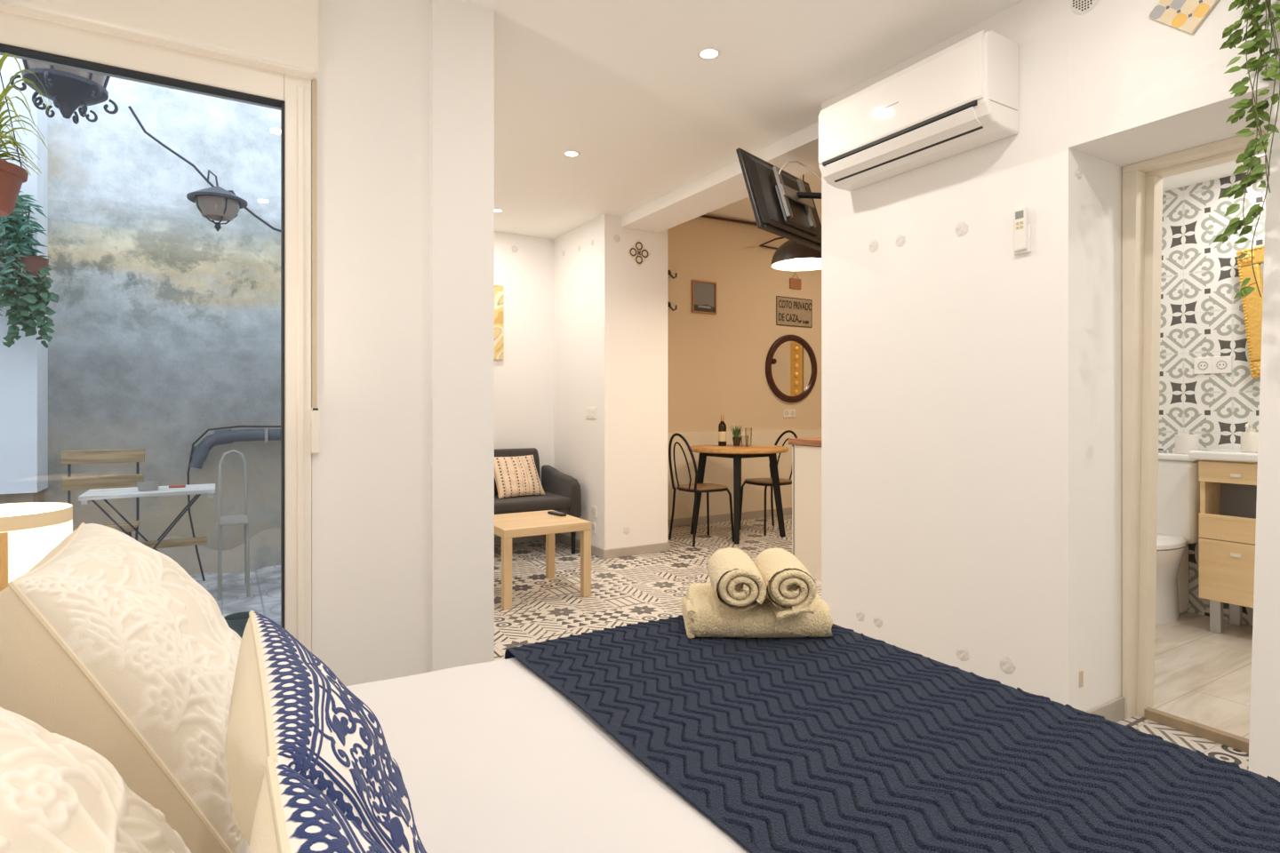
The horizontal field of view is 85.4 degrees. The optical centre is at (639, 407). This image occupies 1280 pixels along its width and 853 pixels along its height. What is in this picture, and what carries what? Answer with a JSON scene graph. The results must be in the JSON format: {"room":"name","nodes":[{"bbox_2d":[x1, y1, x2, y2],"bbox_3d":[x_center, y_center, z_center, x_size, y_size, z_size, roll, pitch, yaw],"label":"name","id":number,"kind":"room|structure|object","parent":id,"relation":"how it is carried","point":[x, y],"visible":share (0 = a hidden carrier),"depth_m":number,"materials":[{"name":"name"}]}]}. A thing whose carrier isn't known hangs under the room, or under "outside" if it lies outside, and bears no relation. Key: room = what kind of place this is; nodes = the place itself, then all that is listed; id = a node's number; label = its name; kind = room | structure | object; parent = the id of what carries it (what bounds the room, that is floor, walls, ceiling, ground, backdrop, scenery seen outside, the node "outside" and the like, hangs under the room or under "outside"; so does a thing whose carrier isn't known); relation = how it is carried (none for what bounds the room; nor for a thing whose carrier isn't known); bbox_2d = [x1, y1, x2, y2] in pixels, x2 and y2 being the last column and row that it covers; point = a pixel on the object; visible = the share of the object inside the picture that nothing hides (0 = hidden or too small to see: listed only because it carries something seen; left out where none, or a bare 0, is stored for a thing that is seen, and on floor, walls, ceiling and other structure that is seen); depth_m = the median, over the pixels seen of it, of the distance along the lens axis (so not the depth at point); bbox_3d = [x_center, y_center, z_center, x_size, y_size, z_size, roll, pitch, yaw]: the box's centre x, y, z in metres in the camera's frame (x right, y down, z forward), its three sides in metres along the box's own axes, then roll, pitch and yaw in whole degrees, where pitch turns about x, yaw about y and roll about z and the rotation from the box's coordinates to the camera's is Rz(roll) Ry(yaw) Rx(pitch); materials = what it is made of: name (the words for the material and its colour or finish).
{"room":"studio apartment","nodes":[
{"label":"studio apartment","id":0,"kind":"room"},
{"bbox_2d":[0,489,43,503],"bbox_3d":[-4.683,0.824,3.728,2.225,0.628,0.280,0,0,-31],"label":"wall","id":1,"kind":"structure","parent":0,"point":[35,497],"depth_m":4.16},
{"bbox_2d":[0,55,47,494],"bbox_3d":[-3.298,-0.800,3.051,4.100,3.900,3.170,0,0,-31],"label":"wall","id":2,"kind":"structure","parent":0,"point":[24,364],"depth_m":4.15,"materials":[{"name":"paint"}]},
{"bbox_2d":[0,191,51,316],"bbox_3d":[-3.663,-0.907,3.923,0.504,0.766,0.345,0,0,-31],"label":"potted plant","id":3,"kind":"object","parent":2,"relation":"attached to","point":[12,232],"visible":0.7,"depth_m":3.94,"materials":[{"name":"green plant"}]},
{"bbox_2d":[0,255,59,348],"bbox_3d":[-3.541,-0.606,4.022,0.276,0.534,0.245,0,0,-31],"label":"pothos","id":4,"kind":"object","parent":3,"relation":"hanging from","point":[36,297],"visible":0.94,"depth_m":3.98,"materials":[{"name":"green plant"}]},
{"bbox_2d":[0,52,51,216],"bbox_3d":[-1.580,-0.973,1.677,0.248,0.995,0.235,0,0,45],"label":"spider plant","id":5,"kind":"object","parent":2,"relation":"hanging from","point":[12,176],"visible":1,"depth_m":1.68,"materials":[{"name":"green plant"}]},
{"bbox_2d":[9,59,118,124],"bbox_3d":[-2.578,-2.018,3.116,0.450,1.435,0.450,0,0,42],"label":"lantern","id":6,"kind":"object","parent":2,"relation":"hanging from","point":[69,89],"visible":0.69,"depth_m":3.06,"materials":[{"name":"grey"}]},
{"bbox_2d":[10,255,48,279],"bbox_3d":[-3.538,-0.810,4.021,0.170,0.120,0.170,0,0,-31],"label":"pot","id":7,"kind":"object","parent":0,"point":[35,266],"depth_m":3.98,"materials":[{"name":"brown ceramic"}]},
{"bbox_2d":[43,76,280,551],"bbox_3d":[-4.060,-0.800,4.354,3.940,3.900,0.150,0,0,-31],"label":"wall","id":8,"kind":"structure","parent":0,"point":[166,328],"depth_m":4.76,"materials":[{"name":"paint"}]},
{"bbox_2d":[186,169,247,231],"bbox_3d":[-2.827,-1.378,4.643,0.340,0.456,0.610,0,0,-31],"label":"wall lantern","id":9,"kind":"object","parent":8,"relation":"attached to","point":[217,204],"visible":1,"depth_m":4.45,"materials":[{"name":"grey metal"}]},
{"bbox_2d":[128,105,280,231],"bbox_3d":[-2.962,-1.619,4.837,0.982,0.713,0.082,0,0,-36],"label":"loose cable","id":10,"kind":"object","parent":9,"relation":"attached to","point":[130,107],"visible":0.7,"depth_m":4.75,"materials":[{"name":"black rubber"}]},
{"bbox_2d":[188,427,280,469],"bbox_3d":[-2.728,0.283,4.982,0.870,0.276,0.131,0,0,-31],"label":"drain pipe","id":11,"kind":"object","parent":8,"relation":"attached to","point":[201,452],"visible":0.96,"depth_m":4.83,"materials":[{"name":"grey metal"}]},
{"bbox_2d":[311,0,494,686],"bbox_3d":[-1.319,-0.165,2.253,1.666,2.630,0.240,0,0,-31],"label":"wall","id":12,"kind":"structure","parent":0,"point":[403,470],"depth_m":2.45,"materials":[{"name":"white paint"}]},
{"bbox_2d":[0,10,311,652],"bbox_3d":[-1.553,0.033,2.046,1.052,2.235,0.093,0,0,-31],"label":"window","id":13,"kind":"structure","parent":12,"relation":"attached to","point":[27,38],"depth_m":2.25,"materials":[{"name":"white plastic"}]},
{"bbox_2d":[0,0,318,80],"bbox_3d":[-1.510,-1.228,2.001,1.058,0.294,0.066,0,0,-31],"label":"box","id":14,"kind":"object","parent":12,"relation":"attached to","point":[276,36],"visible":1,"depth_m":2.10,"materials":[{"name":"white plastic"}]},
{"bbox_2d":[310,79,319,453],"bbox_3d":[-1.072,-0.468,2.286,0.026,1.235,0.029,0,0,-31],"label":"strap","id":15,"kind":"object","parent":14,"relation":"hanging from","point":[315,412],"visible":1,"depth_m":2.29,"materials":[{"name":"beige"}]},
{"bbox_2d":[553,213,667,550],"bbox_3d":[-0.303,-0.395,5.894,0.576,3.090,1.090,0,0,-31],"label":"wall pillar","id":16,"kind":"structure","parent":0,"point":[611,311],"depth_m":5.46,"materials":[{"name":"white paint"}]},
{"bbox_2d":[585,408,595,418],"bbox_3d":[-0.390,0.042,5.466,0.013,0.085,0.164,0,0,-31],"label":"light switch","id":17,"kind":"object","parent":16,"relation":"attached to","point":[590,412],"visible":1,"depth_m":5.46,"materials":[{"name":"white plastic"}]},
{"bbox_2d":[554,533,670,559],"bbox_3d":[-0.259,1.115,5.819,0.600,0.070,0.940,0,0,-31],"label":"baseboard","id":18,"kind":"structure","parent":16,"relation":"attached to","point":[636,550],"depth_m":5.43,"materials":[{"name":"wood"}]},
{"bbox_2d":[626,240,650,266],"bbox_3d":[-0.010,-1.212,5.427,0.210,0.210,0.013,0,0,-31],"label":"tile","id":19,"kind":"structure","parent":16,"relation":"attached to","point":[638,252],"depth_m":5.42,"materials":[{"name":"beige ceramic"}]},
{"bbox_2d":[494,214,821,536],"bbox_3d":[0.471,-0.395,6.910,6.460,3.090,0.150,0,0,-31],"label":"wall","id":20,"kind":"structure","parent":0,"point":[716,363],"depth_m":6.89,"materials":[{"name":"beige paint"}]},
{"bbox_2d":[494,285,503,359],"bbox_3d":[-1.409,-0.713,5.671,0.600,0.620,0.030,0,0,-31],"label":"abstract canvas","id":21,"kind":"object","parent":20,"relation":"attached to","point":[498,289],"visible":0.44,"depth_m":5.79,"materials":[{"name":"yellow paint"}]},
{"bbox_2d":[494,535,544,545],"bbox_3d":[-1.453,1.115,5.655,1.616,0.070,0.012,0,0,-31],"label":"baseboard","id":22,"kind":"structure","parent":20,"relation":"attached to","point":[497,540],"depth_m":5.92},
{"bbox_2d":[691,280,716,314],"bbox_3d":[0.641,-1.103,6.913,0.296,0.320,0.020,0,0,-31],"label":"framed picture","id":23,"kind":"object","parent":20,"relation":"attached to","point":[703,292],"visible":1,"depth_m":6.91,"materials":[{"name":"brown wood"}]},
{"bbox_2d":[694,281,714,307],"bbox_3d":[0.638,-1.103,6.918,0.264,0.288,0.008,0,0,-31],"label":"print","id":24,"kind":"object","parent":23,"relation":"attached to","point":[704,292],"depth_m":6.92,"materials":[{"name":"grey"}]},
{"bbox_2d":[699,215,757,225],"bbox_3d":[0.937,-1.910,7.067,2.300,0.048,0.028,0,0,-31],"label":"pipe","id":25,"kind":"object","parent":20,"relation":"attached to","point":[702,216],"visible":0.28,"depth_m":7.04,"materials":[{"name":"brown wood"}]},
{"bbox_2d":[667,429,821,519],"bbox_3d":[1.472,0.696,7.410,4.030,0.908,0.025,0,0,-31],"label":"wainscoting","id":26,"kind":"structure","parent":20,"relation":"attached to","point":[718,470],"depth_m":7.03,"materials":[{"name":"beige paint"}]},
{"bbox_2d":[759,237,783,249],"bbox_3d":[1.601,-1.705,7.168,0.560,0.050,0.534,0,0,-31],"label":"wall rail","id":27,"kind":"object","parent":20,"relation":"attached to","point":[778,238],"visible":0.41,"depth_m":7.20,"materials":[{"name":"brown metal"}]},
{"bbox_2d":[783,409,795,417],"bbox_3d":[1.618,0.060,7.506,0.170,0.085,0.012,0,0,-31],"label":"wall socket","id":28,"kind":"object","parent":20,"relation":"attached to","point":[787,413],"visible":1,"depth_m":7.50,"materials":[{"name":"white plastic"}]},
{"bbox_2d":[765,334,816,402],"bbox_3d":[1.652,-0.425,7.508,0.740,0.740,0.045,0,0,-31],"label":"round mirror","id":29,"kind":"object","parent":20,"relation":"attached to","point":[790,362],"visible":1,"depth_m":7.51,"materials":[{"name":"brown wood"}]},
{"bbox_2d":[776,296,812,327],"bbox_3d":[1.680,-1.042,7.545,0.520,0.310,0.010,0,0,-31],"label":"sign","id":30,"kind":"object","parent":20,"relation":"attached to","point":[796,312],"visible":1,"depth_m":7.54,"materials":[{"name":"metal"}]},
{"bbox_2d":[789,272,801,289],"bbox_3d":[1.691,-1.383,7.545,0.160,0.177,0.020,0,0,-31],"label":"wooden plaque","id":31,"kind":"object","parent":20,"relation":"attached to","point":[794,284],"visible":1,"depth_m":7.53,"materials":[{"name":"brown wood"}]},
{"bbox_2d":[189,514,1252,770],"bbox_3d":[0.616,1.185,2.852,10.400,0.130,7.550,0,0,-31],"label":"floor","id":32,"kind":"structure","parent":0,"point":[633,589],"depth_m":3.94,"materials":[{"name":"tile"}]},
{"bbox_2d":[60,448,144,541],"bbox_3d":[-3.167,0.699,4.074,0.400,0.892,0.487,0,0,-31],"label":"garden chair","id":33,"kind":"object","parent":32,"relation":"on","point":[68,458],"visible":0.54,"depth_m":4.15,"materials":[{"name":"brown wood"}]},
{"bbox_2d":[78,483,215,551],"bbox_3d":[-2.724,0.788,3.872,0.600,0.665,0.365,0,0,-31],"label":"folding table","id":34,"kind":"object","parent":32,"relation":"on","point":[92,495],"visible":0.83,"depth_m":3.83,"materials":[{"name":"white metal"}]},
{"bbox_2d":[136,480,159,491],"bbox_3d":[-2.715,0.432,3.828,0.100,0.045,0.100,0,0,-31],"label":"ashtray","id":35,"kind":"object","parent":34,"relation":"on","point":[142,486],"visible":1,"depth_m":3.79,"materials":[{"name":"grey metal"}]},
{"bbox_2d":[216,449,250,600],"bbox_3d":[-2.524,0.703,4.305,0.170,0.871,0.400,0,0,-31],"label":"metal chair","id":36,"kind":"object","parent":32,"relation":"on","point":[240,519],"visible":1,"depth_m":4.24,"materials":[{"name":"beige"}]},
{"bbox_2d":[186,425,280,581],"bbox_3d":[-2.634,0.624,4.811,0.866,0.999,0.370,0,0,-31],"label":"cable","id":37,"kind":"object","parent":32,"relation":"on","point":[207,430],"visible":0.79,"depth_m":4.73,"materials":[{"name":"black rubber"}]},
{"bbox_2d":[224,611,257,638],"bbox_3d":[-1.856,1.053,3.225,0.140,0.170,0.140,0,0,-31],"label":"metal bucket","id":38,"kind":"object","parent":32,"relation":"on","point":[236,622],"visible":0.24,"depth_m":3.17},
{"bbox_2d":[239,657,750,852],"bbox_3d":[-0.107,0.883,0.977,2.145,0.533,1.605,0,0,-31],"label":"double bed","id":39,"kind":"object","parent":32,"relation":"on","point":[491,757],"visible":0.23,"depth_m":1.17,"materials":[{"name":"white"}]},
{"bbox_2d":[0,707,191,852],"bbox_3d":[-0.550,0.429,0.577,0.325,0.354,0.490,0,0,-31],"label":"cushion","id":40,"kind":"object","parent":39,"relation":"on","point":[59,795],"visible":1,"depth_m":0.63,"materials":[{"name":"beige fabric"}]},
{"bbox_2d":[0,522,243,852],"bbox_3d":[-0.772,0.411,1.053,0.373,0.422,0.484,0,0,-31],"label":"cushion","id":41,"kind":"object","parent":39,"relation":"on","point":[108,644],"visible":0.67,"depth_m":0.89,"materials":[{"name":"beige fabric"}]},
{"bbox_2d":[248,755,389,852],"bbox_3d":[-0.097,0.433,0.356,0.197,0.350,0.454,0,0,-31],"label":"cushion","id":42,"kind":"object","parent":39,"relation":"on","point":[292,815],"visible":1,"depth_m":0.45,"materials":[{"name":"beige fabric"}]},
{"bbox_2d":[224,610,427,852],"bbox_3d":[-0.332,0.436,0.746,0.195,0.343,0.454,0,0,-31],"label":"cushion","id":43,"kind":"object","parent":39,"relation":"on","point":[287,705],"visible":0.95,"depth_m":0.64,"materials":[{"name":"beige fabric"}]},
{"bbox_2d":[504,616,1279,852],"bbox_3d":[0.406,0.726,1.384,0.889,0.257,1.477,0,0,-31],"label":"throw blanket","id":44,"kind":"object","parent":39,"relation":"on","point":[846,741],"visible":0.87,"depth_m":1.22,"materials":[{"name":"fabric"}]},
{"bbox_2d":[681,582,833,639],"bbox_3d":[0.316,0.557,1.937,0.386,0.107,0.275,0,0,0],"label":"folded towel","id":45,"kind":"object","parent":44,"relation":"on","point":[704,615],"visible":0.65,"depth_m":1.81,"materials":[{"name":"beige fabric"}]},
{"bbox_2d":[707,547,766,610],"bbox_3d":[0.257,0.458,1.875,0.136,0.119,0.240,0,0,0],"label":"rolled towel","id":46,"kind":"object","parent":45,"relation":"on","point":[736,580],"visible":1,"depth_m":1.77,"materials":[{"name":"beige fabric"}]},
{"bbox_2d":[753,547,816,621],"bbox_3d":[0.387,0.469,1.874,0.135,0.141,0.241,0,0,0],"label":"rolled towel","id":47,"kind":"object","parent":45,"relation":"on","point":[791,589],"visible":0.94,"depth_m":1.77,"materials":[{"name":"beige fabric"}]},
{"bbox_2d":[494,448,581,554],"bbox_3d":[-1.230,0.745,5.368,1.425,0.810,0.635,0,0,-31],"label":"loveseat","id":48,"kind":"object","parent":32,"relation":"on","point":[563,493],"visible":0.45,"depth_m":5.46,"materials":[{"name":"grey fabric"}]},
{"bbox_2d":[494,455,545,498],"bbox_3d":[-0.988,0.545,5.551,0.404,0.311,0.227,0,0,-37],"label":"striped cushion","id":49,"kind":"object","parent":48,"relation":"on","point":[514,476],"visible":0.93,"depth_m":5.49,"materials":[{"name":"fabric"}]},
{"bbox_2d":[494,492,571,513],"bbox_3d":[-1.206,0.745,5.315,1.300,0.080,0.490,0,0,-31],"label":"seat cushion","id":50,"kind":"object","parent":48,"relation":"on","point":[556,501],"depth_m":5.33,"materials":[{"name":"grey fabric"}]},
{"bbox_2d":[494,510,591,609],"bbox_3d":[-0.685,0.922,4.333,0.556,0.455,0.580,0,0,-31],"label":"coffee table","id":51,"kind":"object","parent":32,"relation":"on","point":[507,526],"visible":0.76,"depth_m":4.20,"materials":[{"name":"brown wood"}]},
{"bbox_2d":[668,432,734,546],"bbox_3d":[0.511,0.683,5.988,0.484,0.938,0.403,0,0,-31],"label":"bistro chair","id":52,"kind":"object","parent":32,"relation":"on","point":[695,487],"visible":1,"depth_m":5.93,"materials":[{"name":"black metal"}]},
{"bbox_2d":[688,444,788,544],"bbox_3d":[0.880,0.751,6.251,0.900,0.797,0.900,0,0,-31],"label":"dining table","id":53,"kind":"object","parent":32,"relation":"on","point":[739,452],"visible":0.88,"depth_m":6.10,"materials":[{"name":"brown wood"}]},
{"bbox_2d":[700,446,734,448],"bbox_3d":[0.681,0.350,6.096,0.300,0.004,0.300,0,0,-31],"label":"placemat","id":54,"kind":"object","parent":53,"relation":"on","point":[711,447],"visible":1,"depth_m":6.10,"materials":[{"name":"brown"}]},
{"bbox_2d":[718,414,726,446],"bbox_3d":[0.766,0.207,6.451,0.078,0.290,0.078,0,0,-31],"label":"wine bottle","id":55,"kind":"object","parent":53,"relation":"on","point":[722,427],"visible":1,"depth_m":6.42,"materials":[{"name":"black glass"}]},
{"bbox_2d":[729,424,743,446],"bbox_3d":[0.894,0.252,6.444,0.164,0.200,0.167,0,0,37],"label":"potted grass","id":56,"kind":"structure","parent":53,"relation":"on","point":[736,440],"depth_m":6.42,"materials":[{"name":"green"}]},
{"bbox_2d":[739,430,797,535],"bbox_3d":[1.229,0.683,6.508,0.484,0.938,0.403,0,0,-31],"label":"bistro chair","id":57,"kind":"object","parent":32,"relation":"on","point":[761,482],"visible":0.68,"depth_m":6.52,"materials":[{"name":"black metal"}]},
{"bbox_2d":[792,445,821,581],"bbox_3d":[1.609,0.705,4.496,0.603,0.890,1.142,0,0,-31],"label":"base cabinet","id":58,"kind":"object","parent":32,"relation":"on","point":[806,460],"visible":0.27,"depth_m":4.69,"materials":[{"name":"beige"}]},
{"bbox_2d":[788,437,821,446],"bbox_3d":[1.612,0.234,4.503,0.650,0.042,1.170,0,0,-31],"label":"countertop","id":59,"kind":"structure","parent":58,"relation":"on","point":[815,441],"depth_m":4.71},
{"bbox_2d":[1155,450,1199,624],"bbox_3d":[2.685,0.677,3.711,0.650,0.885,0.385,0,0,-31],"label":"toilet","id":60,"kind":"object","parent":32,"relation":"on","point":[1179,483],"visible":0.3,"depth_m":3.65,"materials":[{"name":"white ceramic"}]},
{"bbox_2d":[1175,434,1199,454],"bbox_3d":[2.912,0.193,3.693,0.100,0.100,0.100,0,0,-31],"label":"toilet paper","id":61,"kind":"object","parent":60,"relation":"on","point":[1184,444],"visible":0.84,"depth_m":3.66,"materials":[{"name":"white paper"}]},
{"bbox_2d":[1199,459,1257,633],"bbox_3d":[3.100,0.690,3.298,0.326,0.860,0.620,0,0,-31],"label":"bathroom vanity","id":62,"kind":"object","parent":32,"relation":"on","point":[1228,489],"visible":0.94,"depth_m":3.42,"materials":[{"name":"brown wood"}]},
{"bbox_2d":[1188,448,1257,463],"bbox_3d":[3.097,0.236,3.293,0.365,0.043,0.695,0,0,-31],"label":"basin","id":63,"kind":"object","parent":62,"relation":"in","point":[1212,454],"visible":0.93,"depth_m":3.39,"materials":[{"name":"white ceramic"}]},
{"bbox_2d":[1240,424,1258,452],"bbox_3d":[2.977,0.145,3.385,0.084,0.138,0.076,0,0,7],"label":"soap dispenser","id":64,"kind":"object","parent":63,"relation":"on","point":[1250,438],"visible":0.92,"depth_m":3.36,"materials":[{"name":"beige ceramic"}]},
{"bbox_3d":[-1.474,0.870,1.575,0.420,0.560,0.420,0,0,-31],"label":"bedside table","id":65,"kind":"object","parent":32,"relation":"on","visible":0},
{"bbox_2d":[0,502,72,591],"bbox_3d":[-1.468,0.412,1.545,0.317,0.358,0.316,0,0,-31],"label":"bedside lamp","id":66,"kind":"object","parent":65,"relation":"on","point":[28,532],"visible":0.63,"depth_m":1.53,"materials":[{"name":"fabric"}]},
{"bbox_2d":[732,437,741,446],"bbox_3d":[0.900,0.312,6.450,0.084,0.080,0.084,0,0,-31],"label":"pot","id":67,"kind":"object","parent":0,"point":[736,441],"depth_m":6.42,"materials":[{"name":"brown"}]},
{"bbox_2d":[462,0,1023,239],"bbox_3d":[-0.334,-1.540,2.192,3.590,0.120,7.400,0,0,-31],"label":"ceiling","id":68,"kind":"structure","parent":0,"point":[624,85],"depth_m":3.13,"materials":[{"name":"white paint"}]},
{"bbox_2d":[562,150,579,157],"bbox_3d":[-0.399,-1.478,4.033,0.100,0.004,0.100,0,0,-31],"label":"recessed light","id":69,"kind":"object","parent":68,"relation":"in","point":[569,153],"visible":1,"depth_m":4.03,"materials":[{"name":"white plastic"}]},
{"bbox_2d":[696,47,720,60],"bbox_3d":[0.288,-1.478,2.894,0.100,0.004,0.100,0,0,-31],"label":"recessed light","id":70,"kind":"object","parent":68,"relation":"in","point":[708,53],"visible":1,"depth_m":2.89,"materials":[{"name":"white plastic"}]},
{"bbox_2d":[700,49,717,57],"bbox_3d":[0.288,-1.478,2.894,0.074,0.001,0.074,0,0,-31],"label":"diffuser","id":71,"kind":"object","parent":70,"relation":"attached to","point":[708,53],"depth_m":2.89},
{"bbox_2d":[706,168,821,223],"bbox_3d":[2.107,-1.815,5.998,4.600,0.470,3.400,0,0,-31],"label":"ceiling","id":72,"kind":"structure","parent":0,"point":[741,210],"depth_m":6.71,"materials":[{"name":"white paint"}]},
{"bbox_2d":[621,121,819,232],"bbox_3d":[0.577,-1.668,4.487,0.340,0.544,2.230,0,0,-31],"label":"beam","id":73,"kind":"structure","parent":72,"relation":"attached to","point":[725,186],"depth_m":4.48,"materials":[{"name":"white paint"}]},
{"bbox_2d":[770,175,821,271],"bbox_3d":[1.106,-1.454,4.694,0.430,0.969,0.430,0,0,-31],"label":"pendant lamp","id":74,"kind":"object","parent":72,"relation":"hanging from","point":[791,255],"visible":0.45,"depth_m":4.62,"materials":[{"name":"brown metal"}]},
{"bbox_2d":[821,0,1279,782],"bbox_3d":[2.066,-0.165,1.788,0.396,2.630,3.930,0,0,-31],"label":"wall","id":75,"kind":"structure","parent":0,"point":[972,387],"depth_m":2.54,"materials":[{"name":"white paint"}]},
{"bbox_2d":[736,147,821,251],"bbox_3d":[0.883,-1.091,3.598,0.434,0.430,0.735,0,0,41],"label":"television","id":76,"kind":"object","parent":75,"relation":"attached to","point":[782,204],"visible":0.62,"depth_m":3.54,"materials":[{"name":"black plastic"}]},
{"bbox_2d":[856,610,864,622],"bbox_3d":[1.004,0.949,3.163,0.003,0.052,0.051,0,0,-31],"label":"wall patch","id":77,"kind":"object","parent":75,"relation":"attached to","point":[860,614],"depth_m":3.16,"materials":[{"name":"white"}]},
{"bbox_2d":[869,240,879,252],"bbox_3d":[1.044,-0.722,3.096,0.003,0.053,0.054,0,0,-31],"label":"wall patch","id":78,"kind":"object","parent":75,"relation":"attached to","point":[874,244],"depth_m":3.10,"materials":[{"name":"white"}]},
{"bbox_2d":[873,616,882,628],"bbox_3d":[1.056,0.951,3.076,0.003,0.052,0.051,0,0,-31],"label":"wall patch","id":79,"kind":"object","parent":75,"relation":"attached to","point":[877,621],"depth_m":3.08,"materials":[{"name":"white"}]},
{"bbox_2d":[895,234,905,247],"bbox_3d":[1.117,-0.718,2.975,0.003,0.052,0.054,0,0,-31],"label":"wall patch","id":80,"kind":"object","parent":75,"relation":"attached to","point":[900,240],"depth_m":2.98,"materials":[{"name":"white"}]},
{"bbox_2d":[818,30,1018,191],"bbox_3d":[1.089,-1.167,2.815,0.218,0.335,0.802,0,0,-31],"label":"air conditioner","id":81,"kind":"object","parent":75,"relation":"attached to","point":[963,97],"visible":1,"depth_m":2.66,"materials":[{"name":"white plastic"}]},
{"bbox_2d":[955,222,967,236],"bbox_3d":[1.266,-0.704,2.728,0.003,0.055,0.058,0,0,-31],"label":"wall patch","id":82,"kind":"object","parent":75,"relation":"attached to","point":[962,228],"depth_m":2.73,"materials":[{"name":"white"}]},
{"bbox_2d":[955,647,968,661],"bbox_3d":[1.267,0.969,2.726,0.003,0.056,0.057,0,0,-31],"label":"wall patch","id":83,"kind":"object","parent":75,"relation":"attached to","point":[963,654],"depth_m":2.72,"materials":[{"name":"white"}]},
{"bbox_2d":[999,656,1015,673],"bbox_3d":[1.361,0.956,2.570,0.003,0.064,0.062,0,0,-31],"label":"wall patch","id":84,"kind":"object","parent":75,"relation":"attached to","point":[1006,665],"depth_m":2.57,"materials":[{"name":"white"}]},
{"bbox_2d":[1013,207,1031,255],"bbox_3d":[1.382,-0.642,2.514,0.026,0.165,0.060,0,0,-31],"label":"remote control","id":85,"kind":"object","parent":75,"relation":"attached to","point":[1021,231],"visible":1,"depth_m":2.50,"materials":[{"name":"white plastic"}]},
{"bbox_2d":[1074,165,1082,179],"bbox_3d":[1.531,-0.822,2.418,0.049,0.050,0.003,0,0,-31],"label":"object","id":86,"kind":"structure","parent":75,"relation":"attached to","point":[1078,172],"depth_m":2.42,"materials":[{"name":"white"}]},
{"bbox_2d":[1079,671,1083,687],"bbox_3d":[1.543,0.950,2.426,0.024,0.056,0.005,0,0,-31],"label":"wall bracket","id":87,"kind":"object","parent":75,"relation":"attached to","point":[1081,674],"visible":1,"depth_m":2.42,"materials":[{"name":"beige"}]},
{"bbox_2d":[1071,0,1099,15],"bbox_3d":[1.501,-1.380,2.335,0.007,0.100,0.100,0,0,-31],"label":"air vent","id":88,"kind":"object","parent":75,"relation":"in","point":[1079,7],"visible":1,"depth_m":2.34,"materials":[{"name":"white plastic"}]},
{"bbox_2d":[1086,696,1124,722],"bbox_3d":[2.048,1.110,1.777,0.378,0.080,3.930,0,0,-31],"label":"baseboard","id":89,"kind":"structure","parent":75,"relation":"attached to","point":[1113,710],"depth_m":2.52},
{"bbox_2d":[1147,0,1218,33],"bbox_3d":[1.651,-1.230,2.080,0.013,0.219,0.219,0,0,-31],"label":"tile","id":90,"kind":"structure","parent":75,"relation":"attached to","point":[1185,15],"depth_m":2.09,"materials":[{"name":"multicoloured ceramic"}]},
{"bbox_2d":[1144,707,1248,753],"bbox_3d":[2.047,1.133,2.304,0.035,0.034,0.635,0,0,-31],"label":"threshold","id":91,"kind":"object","parent":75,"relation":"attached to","point":[1218,736],"depth_m":2.43,"materials":[{"name":"wood"}]},
{"bbox_2d":[1212,0,1279,299],"bbox_3d":[1.707,-0.879,1.842,0.166,1.165,0.270,0,0,-31],"label":"ivy","id":92,"kind":"object","parent":75,"relation":"hanging from","point":[1251,46],"visible":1,"depth_m":1.88,"materials":[{"name":"green plant"}]},
{"bbox_2d":[1158,168,1266,625],"bbox_3d":[3.411,-0.100,3.252,0.120,2.500,2.150,0,0,-31],"label":"wall","id":93,"kind":"structure","parent":0,"point":[1201,316],"depth_m":3.74,"materials":[{"name":"tile"}]},
{"bbox_2d":[1193,355,1231,374],"bbox_3d":[3.061,-0.228,3.706,0.012,0.090,0.164,0,0,-31],"label":"wall socket","id":94,"kind":"object","parent":93,"relation":"attached to","point":[1215,364],"visible":1,"depth_m":3.70,"materials":[{"name":"white plastic"}]},
{"bbox_2d":[1235,245,1263,378],"bbox_3d":[3.233,-0.502,3.347,0.066,0.705,0.560,0,0,-31],"label":"gilt mirror","id":95,"kind":"object","parent":93,"relation":"attached to","point":[1252,303],"visible":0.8,"depth_m":3.52,"materials":[{"name":"gold mirror"}]},
{"bbox_2d":[1162,156,1264,191],"bbox_3d":[2.679,-1.285,2.811,1.710,0.130,2.150,0,0,-31],"label":"ceiling","id":96,"kind":"structure","parent":0,"point":[1227,169],"depth_m":3.64,"materials":[{"name":"white paint"}]},
{"bbox_3d":[-3.183,-0.800,2.957,4.200,3.900,3.150,0,0,-31],"label":"wall","id":97,"kind":"structure","parent":0,"visible":0},
{"bbox_2d":[153,528,280,575],"bbox_3d":[-3.031,1.009,4.748,1.650,0.257,0.237,0,0,-31],"label":"trim","id":98,"kind":"structure","parent":97,"relation":"attached to","point":[265,547],"depth_m":4.88,"materials":[{"name":"paint"}]},
{"bbox_3d":[2.283,-0.395,5.987,4.310,3.090,3.300,0,0,-31],"label":"wall","id":99,"kind":"structure","parent":0,"visible":0},
{"bbox_2d":[667,507,791,527],"bbox_3d":[1.486,1.113,7.397,4.018,0.075,0.012,0,0,-31],"label":"baseboard","id":100,"kind":"structure","parent":99,"relation":"attached to","point":[725,517],"depth_m":7.01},
{"bbox_3d":[2.006,-0.035,2.376,0.111,2.370,2.000,0,0,-31],"label":"lintel","id":101,"kind":"object","parent":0,"visible":0},
{"bbox_2d":[1121,128,1267,719],"bbox_3d":[2.024,0.120,2.318,0.140,2.060,0.681,0,0,-31],"label":"door frame","id":102,"kind":"structure","parent":101,"relation":"attached to","point":[1141,181],"depth_m":2.56,"materials":[{"name":"beige paint"}]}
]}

